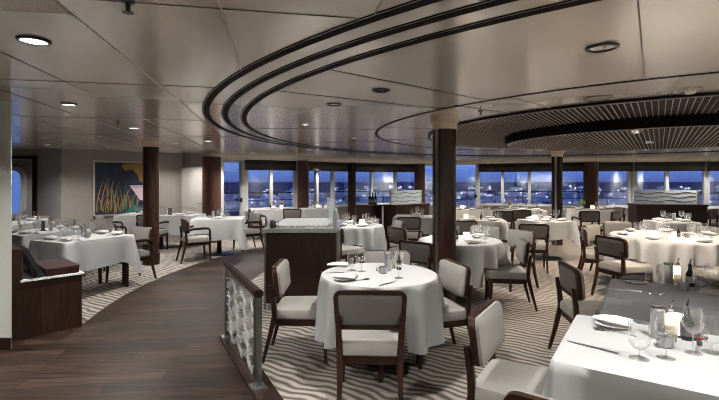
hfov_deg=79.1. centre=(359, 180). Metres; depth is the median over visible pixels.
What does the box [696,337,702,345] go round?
cruet
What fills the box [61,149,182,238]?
wall
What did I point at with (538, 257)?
dining table
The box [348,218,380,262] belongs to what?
dining chair
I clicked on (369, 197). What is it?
wine bottle
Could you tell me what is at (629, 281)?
bread plate
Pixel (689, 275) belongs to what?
vinegar bottle
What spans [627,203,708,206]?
countertop
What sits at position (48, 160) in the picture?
wall
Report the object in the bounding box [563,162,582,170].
roller blind
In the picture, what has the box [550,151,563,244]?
column
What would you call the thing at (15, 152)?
lintel
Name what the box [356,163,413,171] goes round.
roller blind
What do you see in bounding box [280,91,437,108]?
trim
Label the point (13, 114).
trim
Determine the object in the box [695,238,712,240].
folded napkin
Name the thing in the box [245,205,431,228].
wall
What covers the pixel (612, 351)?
knife
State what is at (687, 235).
pot
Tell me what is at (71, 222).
dining chair
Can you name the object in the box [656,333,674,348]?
pot
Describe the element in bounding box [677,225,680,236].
vinegar bottle
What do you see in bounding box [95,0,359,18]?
trim
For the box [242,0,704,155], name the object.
trim
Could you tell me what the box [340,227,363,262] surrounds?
dining chair
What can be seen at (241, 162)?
door
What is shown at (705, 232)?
folded napkin
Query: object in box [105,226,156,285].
armchair
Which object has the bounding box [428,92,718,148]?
ceiling panel
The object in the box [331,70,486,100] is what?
trim
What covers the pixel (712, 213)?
armchair
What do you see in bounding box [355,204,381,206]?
countertop
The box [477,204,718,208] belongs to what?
trim
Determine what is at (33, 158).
door
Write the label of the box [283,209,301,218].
dining chair
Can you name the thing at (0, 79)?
trim
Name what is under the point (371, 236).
tablecloth
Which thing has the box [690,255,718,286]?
dining chair
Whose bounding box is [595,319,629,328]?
bread plate
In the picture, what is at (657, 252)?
tablecloth
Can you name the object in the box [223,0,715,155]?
trim
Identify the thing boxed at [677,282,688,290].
pot
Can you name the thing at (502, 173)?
window
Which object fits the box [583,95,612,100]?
ceiling speaker
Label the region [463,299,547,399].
dining chair
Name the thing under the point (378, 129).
trim
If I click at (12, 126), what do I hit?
trim
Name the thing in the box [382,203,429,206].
countertop
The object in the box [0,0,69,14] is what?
perforated panel
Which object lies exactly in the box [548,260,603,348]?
dining chair
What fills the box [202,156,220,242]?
column
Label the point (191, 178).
door
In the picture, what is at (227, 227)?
tablecloth
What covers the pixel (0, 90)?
trim
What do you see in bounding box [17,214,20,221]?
steel canister
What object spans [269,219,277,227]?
coffee pot
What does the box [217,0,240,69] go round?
trim
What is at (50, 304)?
bench
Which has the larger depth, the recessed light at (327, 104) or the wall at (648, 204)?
the wall at (648, 204)
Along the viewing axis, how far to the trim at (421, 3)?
2.38 m
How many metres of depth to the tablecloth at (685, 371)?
1.86 m
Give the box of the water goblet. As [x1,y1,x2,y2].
[627,320,651,356]
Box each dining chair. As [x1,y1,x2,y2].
[27,216,50,220]
[54,219,75,226]
[83,221,113,271]
[262,258,327,363]
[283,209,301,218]
[333,290,406,399]
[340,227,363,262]
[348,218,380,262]
[363,250,410,264]
[386,226,410,264]
[390,220,403,247]
[397,217,421,240]
[399,240,431,269]
[418,259,472,369]
[456,220,477,234]
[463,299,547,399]
[470,225,500,238]
[484,238,537,310]
[492,211,512,229]
[503,390,555,399]
[536,206,550,214]
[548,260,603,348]
[577,227,618,278]
[583,224,612,277]
[591,235,653,295]
[593,211,621,243]
[600,207,625,223]
[603,221,644,263]
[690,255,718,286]
[696,226,718,234]
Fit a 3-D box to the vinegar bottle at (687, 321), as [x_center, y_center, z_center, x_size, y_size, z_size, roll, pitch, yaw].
[1.619,0.684,2.150,0.057,0.200,0.057,0,0,-23]
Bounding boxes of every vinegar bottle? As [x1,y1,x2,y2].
[396,251,401,269]
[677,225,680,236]
[680,299,693,340]
[685,259,694,285]
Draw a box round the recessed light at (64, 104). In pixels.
[60,103,77,105]
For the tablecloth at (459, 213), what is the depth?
11.70 m
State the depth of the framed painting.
10.70 m
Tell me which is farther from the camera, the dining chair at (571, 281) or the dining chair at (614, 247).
the dining chair at (614, 247)
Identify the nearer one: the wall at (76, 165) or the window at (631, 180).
the wall at (76, 165)
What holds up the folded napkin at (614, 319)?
on the bread plate at (606, 324)
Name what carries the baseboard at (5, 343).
attached to the wall pier
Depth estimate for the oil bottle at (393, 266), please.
3.88 m
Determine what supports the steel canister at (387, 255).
on the tablecloth at (422, 287)
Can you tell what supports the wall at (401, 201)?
on the floor
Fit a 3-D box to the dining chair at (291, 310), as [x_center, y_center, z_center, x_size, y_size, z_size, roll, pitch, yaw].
[-0.544,1.143,3.920,0.588,0.822,0.495,0,0,0]
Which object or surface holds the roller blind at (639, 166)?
attached to the window at (666, 173)
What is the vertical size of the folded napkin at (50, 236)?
0.038 m
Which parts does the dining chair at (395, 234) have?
leg, panel, frame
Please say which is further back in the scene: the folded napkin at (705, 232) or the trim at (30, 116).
the folded napkin at (705, 232)
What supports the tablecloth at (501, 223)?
on the dining table
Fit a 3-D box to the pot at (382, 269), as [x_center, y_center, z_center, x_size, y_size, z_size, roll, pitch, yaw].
[0.195,0.757,3.709,0.088,0.052,0.074,0,0,35]
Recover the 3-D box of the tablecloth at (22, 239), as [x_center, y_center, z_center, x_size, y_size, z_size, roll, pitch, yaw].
[-4.983,1.048,6.844,1.036,0.526,1.232,0,0,24]
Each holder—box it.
[40,221,46,230]
[167,208,172,214]
[690,307,707,340]
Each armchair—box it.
[90,218,126,233]
[93,215,124,233]
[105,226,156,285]
[136,215,168,249]
[176,218,211,263]
[233,212,263,251]
[247,208,267,227]
[499,229,538,291]
[507,210,530,228]
[518,223,549,273]
[571,211,599,241]
[708,209,718,226]
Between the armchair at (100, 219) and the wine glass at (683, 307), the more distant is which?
the armchair at (100, 219)
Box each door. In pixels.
[12,156,36,215]
[181,167,201,235]
[221,159,244,215]
[456,164,477,207]
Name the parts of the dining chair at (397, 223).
seat, backrest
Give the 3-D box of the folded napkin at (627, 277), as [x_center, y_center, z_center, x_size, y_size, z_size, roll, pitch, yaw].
[2.125,0.747,3.356,0.197,0.038,0.094,0,0,14]
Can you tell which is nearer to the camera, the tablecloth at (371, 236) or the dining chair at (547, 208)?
the tablecloth at (371, 236)
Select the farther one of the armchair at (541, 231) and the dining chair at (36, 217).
the dining chair at (36, 217)
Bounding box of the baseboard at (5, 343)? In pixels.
[0,333,12,349]
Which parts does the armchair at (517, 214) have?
panel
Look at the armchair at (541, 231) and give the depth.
7.40 m
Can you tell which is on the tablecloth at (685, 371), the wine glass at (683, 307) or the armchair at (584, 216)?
the wine glass at (683, 307)
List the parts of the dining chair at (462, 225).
panel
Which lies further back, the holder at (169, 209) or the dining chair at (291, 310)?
the holder at (169, 209)
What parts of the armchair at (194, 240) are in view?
leg, leg, panel, frame, seat frame, seat, armrest, leg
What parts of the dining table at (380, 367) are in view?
leg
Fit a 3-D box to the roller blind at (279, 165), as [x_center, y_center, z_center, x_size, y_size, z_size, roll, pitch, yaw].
[-2.653,-0.470,13.082,1.612,0.300,0.157,0,0,-28]
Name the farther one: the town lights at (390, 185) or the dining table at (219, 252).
the town lights at (390, 185)
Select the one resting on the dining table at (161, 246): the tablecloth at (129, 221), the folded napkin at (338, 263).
the tablecloth at (129, 221)
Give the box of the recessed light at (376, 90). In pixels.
[372,88,389,92]
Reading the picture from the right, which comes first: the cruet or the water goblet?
the cruet
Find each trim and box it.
[0,51,211,150]
[0,79,214,87]
[0,90,171,146]
[12,126,133,151]
[13,114,168,153]
[30,116,206,120]
[31,133,210,136]
[53,0,244,154]
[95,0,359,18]
[204,0,718,155]
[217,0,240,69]
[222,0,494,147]
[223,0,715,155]
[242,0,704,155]
[244,204,431,210]
[258,128,376,129]
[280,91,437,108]
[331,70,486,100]
[375,72,718,150]
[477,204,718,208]
[512,98,550,107]
[637,0,644,79]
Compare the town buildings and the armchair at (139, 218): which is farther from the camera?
the town buildings
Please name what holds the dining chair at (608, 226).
on the floor
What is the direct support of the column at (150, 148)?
on the floor
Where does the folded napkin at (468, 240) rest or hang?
on the bread plate
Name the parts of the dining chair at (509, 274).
leg, leg, seat, seat frame, backrest, leg, frame, leg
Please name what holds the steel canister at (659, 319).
on the tablecloth at (685, 371)
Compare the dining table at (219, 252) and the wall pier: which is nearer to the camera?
the wall pier
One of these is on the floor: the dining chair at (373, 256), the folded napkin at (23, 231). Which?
the dining chair at (373, 256)
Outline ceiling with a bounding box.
[0,0,718,162]
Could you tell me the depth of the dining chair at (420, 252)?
5.25 m
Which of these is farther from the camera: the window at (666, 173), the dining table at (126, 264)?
the window at (666, 173)
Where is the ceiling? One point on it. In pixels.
(177, 47)
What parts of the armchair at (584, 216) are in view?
frame, panel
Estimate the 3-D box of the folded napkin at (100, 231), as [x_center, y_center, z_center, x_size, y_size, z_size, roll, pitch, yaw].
[-3.841,0.747,6.472,0.197,0.038,0.094,0,0,11]
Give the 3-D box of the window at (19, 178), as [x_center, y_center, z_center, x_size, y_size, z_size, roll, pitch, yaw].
[-9.864,0.325,12.350,0.750,1.450,0.100,0,0,0]
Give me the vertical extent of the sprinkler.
0.048 m
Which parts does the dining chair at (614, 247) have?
leg, panel, frame, leg, seat frame, seat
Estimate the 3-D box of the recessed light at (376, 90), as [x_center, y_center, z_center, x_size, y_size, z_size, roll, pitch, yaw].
[0.172,-0.724,3.490,0.147,0.012,0.147,0,0,0]
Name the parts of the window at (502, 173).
deck railing, rail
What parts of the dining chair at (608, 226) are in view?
frame, backrest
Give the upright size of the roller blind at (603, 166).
0.300 m
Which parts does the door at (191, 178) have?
frame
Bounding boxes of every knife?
[568,340,617,353]
[606,288,641,291]
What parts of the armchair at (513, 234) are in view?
seat, backrest, armrest, frame, leg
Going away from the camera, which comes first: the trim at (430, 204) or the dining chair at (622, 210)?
the dining chair at (622, 210)
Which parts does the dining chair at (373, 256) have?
frame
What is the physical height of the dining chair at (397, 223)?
0.822 m
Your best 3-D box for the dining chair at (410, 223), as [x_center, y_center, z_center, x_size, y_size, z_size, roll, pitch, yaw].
[1.044,1.143,9.068,0.495,0.822,0.588,0,0,10]
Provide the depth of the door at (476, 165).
15.82 m
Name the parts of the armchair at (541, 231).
panel, frame, seat frame, seat, leg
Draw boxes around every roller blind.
[245,160,295,170]
[309,161,347,171]
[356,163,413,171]
[478,163,550,171]
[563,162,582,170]
[599,162,632,170]
[635,161,704,170]
[707,161,718,170]
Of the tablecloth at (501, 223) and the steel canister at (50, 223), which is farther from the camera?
the tablecloth at (501, 223)
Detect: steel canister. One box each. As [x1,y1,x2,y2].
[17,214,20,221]
[48,221,52,230]
[81,225,85,236]
[384,252,390,270]
[650,305,664,338]
[663,262,673,283]
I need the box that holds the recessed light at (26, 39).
[15,35,51,45]
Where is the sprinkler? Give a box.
[120,0,134,14]
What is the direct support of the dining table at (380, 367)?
on the floor
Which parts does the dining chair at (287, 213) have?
panel, frame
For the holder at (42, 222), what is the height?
0.155 m
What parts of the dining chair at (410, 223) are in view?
panel, frame, seat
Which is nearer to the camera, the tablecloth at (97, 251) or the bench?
the bench
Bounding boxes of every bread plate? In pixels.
[334,277,353,280]
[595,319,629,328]
[624,280,647,283]
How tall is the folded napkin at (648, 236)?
0.038 m
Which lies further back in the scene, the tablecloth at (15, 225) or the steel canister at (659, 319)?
the tablecloth at (15, 225)
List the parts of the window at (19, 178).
pane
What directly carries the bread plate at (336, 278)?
on the tablecloth at (422, 287)
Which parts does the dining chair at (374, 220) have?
backrest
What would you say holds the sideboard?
on the floor
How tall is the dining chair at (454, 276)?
0.822 m
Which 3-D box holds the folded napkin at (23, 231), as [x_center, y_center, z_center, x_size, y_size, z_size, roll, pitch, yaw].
[-4.964,0.747,6.446,0.197,0.038,0.094,0,0,22]
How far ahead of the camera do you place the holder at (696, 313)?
2.16 m
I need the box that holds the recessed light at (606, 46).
[585,42,619,52]
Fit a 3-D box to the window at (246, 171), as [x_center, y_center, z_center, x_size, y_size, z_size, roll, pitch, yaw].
[-2.684,0.115,13.234,1.793,1.470,0.162,0,0,-29]
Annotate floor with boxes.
[0,224,718,399]
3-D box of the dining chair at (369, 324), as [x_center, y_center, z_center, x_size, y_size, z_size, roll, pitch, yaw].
[0.077,1.143,3.101,0.495,0.822,0.588,0,0,2]
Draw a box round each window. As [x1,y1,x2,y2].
[12,167,26,217]
[224,172,718,209]
[245,161,296,209]
[309,171,347,207]
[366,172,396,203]
[599,162,635,206]
[635,162,706,204]
[707,171,718,207]
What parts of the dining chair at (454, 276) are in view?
leg, leg, backrest, seat frame, seat, frame, leg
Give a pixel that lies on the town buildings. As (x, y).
(537, 198)
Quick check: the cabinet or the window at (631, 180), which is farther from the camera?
the window at (631, 180)
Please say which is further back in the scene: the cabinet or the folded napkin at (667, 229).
the folded napkin at (667, 229)
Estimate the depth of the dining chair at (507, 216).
10.59 m
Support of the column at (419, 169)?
on the floor
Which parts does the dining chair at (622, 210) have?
backrest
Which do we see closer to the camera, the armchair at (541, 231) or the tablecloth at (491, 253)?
the tablecloth at (491, 253)
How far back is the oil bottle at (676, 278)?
3.28 m
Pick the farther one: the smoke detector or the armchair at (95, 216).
the armchair at (95, 216)
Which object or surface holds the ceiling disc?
hanging from the ceiling panel at (486, 132)
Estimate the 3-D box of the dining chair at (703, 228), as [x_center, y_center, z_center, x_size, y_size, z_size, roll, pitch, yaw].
[5.491,1.143,6.881,0.588,0.822,0.495,0,0,-20]
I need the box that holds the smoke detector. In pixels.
[678,86,702,94]
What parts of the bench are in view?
panel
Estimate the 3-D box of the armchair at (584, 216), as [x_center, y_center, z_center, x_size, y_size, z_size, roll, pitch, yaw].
[5.626,1.143,10.786,0.550,0.822,0.588,0,0,5]
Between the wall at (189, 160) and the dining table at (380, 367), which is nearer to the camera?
the dining table at (380, 367)
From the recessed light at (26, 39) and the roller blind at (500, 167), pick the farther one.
the roller blind at (500, 167)
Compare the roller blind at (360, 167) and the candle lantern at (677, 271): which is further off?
the roller blind at (360, 167)
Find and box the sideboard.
[355,204,381,223]
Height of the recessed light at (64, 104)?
0.012 m
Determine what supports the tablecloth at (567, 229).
on the dining table at (538, 257)
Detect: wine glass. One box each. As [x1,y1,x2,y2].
[654,311,677,338]
[681,307,704,333]
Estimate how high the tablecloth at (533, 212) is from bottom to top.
0.526 m
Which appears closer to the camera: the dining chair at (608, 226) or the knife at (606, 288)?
the knife at (606, 288)
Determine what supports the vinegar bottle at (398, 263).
on the tablecloth at (422, 287)
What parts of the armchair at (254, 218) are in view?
seat, seat frame, armrest, backrest, leg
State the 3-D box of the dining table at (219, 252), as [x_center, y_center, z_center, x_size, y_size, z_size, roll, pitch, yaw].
[-2.980,1.171,9.240,1.000,0.757,0.800,0,0,-12]
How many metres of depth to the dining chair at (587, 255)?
6.57 m
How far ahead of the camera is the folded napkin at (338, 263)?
3.98 m
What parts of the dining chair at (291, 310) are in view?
leg, leg, frame, backrest, seat frame, seat, leg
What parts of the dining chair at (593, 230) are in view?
backrest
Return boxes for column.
[141,141,160,265]
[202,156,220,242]
[297,160,308,208]
[348,163,355,221]
[414,164,424,202]
[430,116,458,302]
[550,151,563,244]
[583,162,598,207]
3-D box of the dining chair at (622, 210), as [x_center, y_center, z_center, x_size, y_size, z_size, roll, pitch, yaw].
[7.049,1.143,12.107,0.588,0.822,0.495,0,0,2]
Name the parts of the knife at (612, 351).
blade, handle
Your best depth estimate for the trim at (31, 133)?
6.83 m
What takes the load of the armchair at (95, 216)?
on the floor
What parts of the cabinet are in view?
corner post, screen post, corner post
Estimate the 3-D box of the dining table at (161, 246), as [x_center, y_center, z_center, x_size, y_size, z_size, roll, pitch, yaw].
[-4.660,1.171,10.220,1.830,0.757,0.720,0,0,6]
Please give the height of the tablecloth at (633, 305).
0.532 m
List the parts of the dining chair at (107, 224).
backrest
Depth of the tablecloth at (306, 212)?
12.11 m
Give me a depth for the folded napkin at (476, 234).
6.01 m
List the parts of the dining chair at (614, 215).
frame, panel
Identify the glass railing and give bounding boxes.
[220,262,283,399]
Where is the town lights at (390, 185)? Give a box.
[251,185,710,206]
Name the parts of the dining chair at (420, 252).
panel, seat, leg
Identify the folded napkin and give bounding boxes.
[19,230,31,232]
[44,235,57,238]
[59,237,72,239]
[95,230,108,232]
[110,231,123,233]
[327,261,348,265]
[332,273,357,278]
[465,239,481,242]
[470,233,484,235]
[592,314,635,327]
[620,275,650,280]
[644,235,661,238]
[658,228,673,230]
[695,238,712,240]
[700,231,716,234]
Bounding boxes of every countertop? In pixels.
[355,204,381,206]
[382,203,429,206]
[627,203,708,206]
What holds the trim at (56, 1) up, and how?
attached to the ceiling
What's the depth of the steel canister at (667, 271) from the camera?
3.30 m
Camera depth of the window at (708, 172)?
13.97 m
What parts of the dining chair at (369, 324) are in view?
leg, leg, seat frame, seat, panel, frame, leg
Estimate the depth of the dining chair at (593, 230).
7.26 m
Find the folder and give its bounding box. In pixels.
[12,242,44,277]
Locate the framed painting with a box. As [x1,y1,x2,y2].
[92,160,159,216]
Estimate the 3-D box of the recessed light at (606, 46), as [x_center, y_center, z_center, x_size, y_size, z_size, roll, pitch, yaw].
[1.321,-0.724,2.370,0.170,0.012,0.170,0,0,0]
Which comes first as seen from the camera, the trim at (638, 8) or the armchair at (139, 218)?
the trim at (638, 8)
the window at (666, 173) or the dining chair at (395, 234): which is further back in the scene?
the window at (666, 173)
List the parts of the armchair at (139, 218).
panel, seat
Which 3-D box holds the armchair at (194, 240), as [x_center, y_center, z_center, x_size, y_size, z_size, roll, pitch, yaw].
[-3.233,1.143,8.492,0.588,0.822,0.550,0,0,-34]
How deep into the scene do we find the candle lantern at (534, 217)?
8.65 m
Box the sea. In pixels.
[224,182,718,215]
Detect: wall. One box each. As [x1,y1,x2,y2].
[12,160,31,220]
[37,149,60,220]
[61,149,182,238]
[183,154,201,167]
[200,152,718,163]
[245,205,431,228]
[382,190,429,238]
[478,206,718,224]
[627,190,708,229]
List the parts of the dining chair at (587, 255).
leg, leg, frame, backrest, seat, seat frame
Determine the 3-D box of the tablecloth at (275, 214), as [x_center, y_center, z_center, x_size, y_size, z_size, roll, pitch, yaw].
[-2.443,1.063,12.245,1.227,0.557,0.982,0,0,-14]
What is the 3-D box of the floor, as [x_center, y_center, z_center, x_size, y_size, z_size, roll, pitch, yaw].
[0.750,1.608,7.034,26.500,0.124,20.331,0,0,0]
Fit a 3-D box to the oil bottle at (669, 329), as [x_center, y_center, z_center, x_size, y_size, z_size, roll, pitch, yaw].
[1.525,0.684,2.130,0.056,0.200,0.056,0,0,-23]
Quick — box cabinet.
[262,197,342,309]
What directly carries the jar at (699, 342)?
on the cruet
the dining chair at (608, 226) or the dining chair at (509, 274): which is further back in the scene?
the dining chair at (608, 226)
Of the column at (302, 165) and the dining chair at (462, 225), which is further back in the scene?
the column at (302, 165)
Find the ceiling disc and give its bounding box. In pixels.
[505,113,718,150]
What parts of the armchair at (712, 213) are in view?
frame, panel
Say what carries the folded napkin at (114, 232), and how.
on the bread plate
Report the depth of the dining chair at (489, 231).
7.06 m
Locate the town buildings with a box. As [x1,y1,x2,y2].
[224,185,718,210]
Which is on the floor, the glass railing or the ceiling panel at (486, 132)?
the glass railing
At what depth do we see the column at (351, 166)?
14.64 m
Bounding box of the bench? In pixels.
[12,244,83,340]
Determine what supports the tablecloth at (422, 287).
on the dining table at (380, 367)
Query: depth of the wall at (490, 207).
14.86 m
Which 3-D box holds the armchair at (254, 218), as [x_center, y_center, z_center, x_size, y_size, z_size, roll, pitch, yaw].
[-2.510,1.143,9.845,0.588,0.822,0.550,0,0,-42]
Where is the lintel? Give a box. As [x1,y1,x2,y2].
[12,149,36,155]
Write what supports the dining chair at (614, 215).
on the floor
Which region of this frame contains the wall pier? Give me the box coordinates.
[0,102,11,348]
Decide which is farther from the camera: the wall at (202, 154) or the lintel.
the wall at (202, 154)
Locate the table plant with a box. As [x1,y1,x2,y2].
[579,199,584,207]
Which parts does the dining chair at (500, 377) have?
leg, frame, backrest, leg, seat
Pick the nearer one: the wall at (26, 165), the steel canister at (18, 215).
the steel canister at (18, 215)
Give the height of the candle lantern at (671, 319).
0.100 m
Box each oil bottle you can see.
[391,251,395,268]
[665,300,676,341]
[673,258,682,284]
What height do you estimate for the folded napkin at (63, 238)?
0.038 m
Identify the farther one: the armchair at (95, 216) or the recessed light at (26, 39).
the armchair at (95, 216)
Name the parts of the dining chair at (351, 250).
leg, frame, seat frame, seat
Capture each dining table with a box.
[98,262,128,286]
[159,228,174,248]
[205,240,233,255]
[378,354,418,382]
[535,249,561,260]
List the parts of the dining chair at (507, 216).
frame, panel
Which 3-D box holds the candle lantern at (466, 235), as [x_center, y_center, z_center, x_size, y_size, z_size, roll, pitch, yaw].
[1.425,0.734,5.789,0.090,0.100,0.090,0,0,20]
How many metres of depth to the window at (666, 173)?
14.10 m
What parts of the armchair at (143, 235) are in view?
leg, leg, seat frame, backrest, frame, seat, armrest, leg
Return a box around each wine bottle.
[368,192,370,204]
[371,192,373,204]
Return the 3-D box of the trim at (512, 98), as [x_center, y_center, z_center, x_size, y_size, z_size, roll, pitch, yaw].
[1.606,-0.733,4.058,0.780,0.014,0.006,0,0,-42]
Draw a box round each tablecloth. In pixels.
[12,220,54,230]
[12,227,91,248]
[28,233,142,272]
[113,213,205,235]
[186,216,249,249]
[253,208,289,225]
[299,207,339,219]
[313,263,447,354]
[342,222,386,251]
[392,214,431,234]
[415,235,511,287]
[456,208,492,219]
[457,218,509,248]
[495,208,547,221]
[515,218,580,247]
[542,315,718,399]
[563,208,614,223]
[595,278,718,335]
[604,230,718,284]
[640,220,701,232]
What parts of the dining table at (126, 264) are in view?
leg, leg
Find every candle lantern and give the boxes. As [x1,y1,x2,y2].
[463,232,469,239]
[532,215,537,219]
[665,312,683,337]
[673,266,680,274]
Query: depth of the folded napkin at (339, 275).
3.41 m
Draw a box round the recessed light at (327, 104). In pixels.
[326,103,341,105]
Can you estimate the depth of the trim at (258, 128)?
6.04 m
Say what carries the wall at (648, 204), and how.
on the floor
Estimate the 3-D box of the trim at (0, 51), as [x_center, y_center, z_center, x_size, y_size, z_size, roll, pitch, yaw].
[-2.562,-0.733,5.300,0.004,0.014,13.640,0,0,-11]
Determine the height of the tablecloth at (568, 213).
0.526 m
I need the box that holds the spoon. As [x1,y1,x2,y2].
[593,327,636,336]
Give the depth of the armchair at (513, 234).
6.29 m
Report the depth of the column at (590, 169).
14.02 m
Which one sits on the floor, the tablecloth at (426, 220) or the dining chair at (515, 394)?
the dining chair at (515, 394)
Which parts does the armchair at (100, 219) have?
backrest, armrest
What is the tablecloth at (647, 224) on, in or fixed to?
on the dining table
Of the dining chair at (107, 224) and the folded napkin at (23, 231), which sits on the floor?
the dining chair at (107, 224)
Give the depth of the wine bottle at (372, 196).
10.92 m
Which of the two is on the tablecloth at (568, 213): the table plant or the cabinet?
the table plant
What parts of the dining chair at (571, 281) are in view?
leg, seat frame, panel, frame, leg, backrest, seat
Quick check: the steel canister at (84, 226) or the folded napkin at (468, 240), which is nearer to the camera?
the folded napkin at (468, 240)
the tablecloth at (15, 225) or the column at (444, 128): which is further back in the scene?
the tablecloth at (15, 225)
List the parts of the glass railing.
post, plate, handrail, post, plate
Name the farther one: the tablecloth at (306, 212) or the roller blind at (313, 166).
the roller blind at (313, 166)
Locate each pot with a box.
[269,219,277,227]
[376,266,386,273]
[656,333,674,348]
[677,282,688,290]
[682,233,689,237]
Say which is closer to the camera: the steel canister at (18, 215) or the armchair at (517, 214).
the steel canister at (18, 215)
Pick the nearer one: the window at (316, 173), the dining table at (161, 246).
the dining table at (161, 246)
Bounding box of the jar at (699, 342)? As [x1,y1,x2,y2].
[696,340,702,345]
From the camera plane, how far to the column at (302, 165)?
13.10 m
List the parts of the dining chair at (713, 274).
seat, seat frame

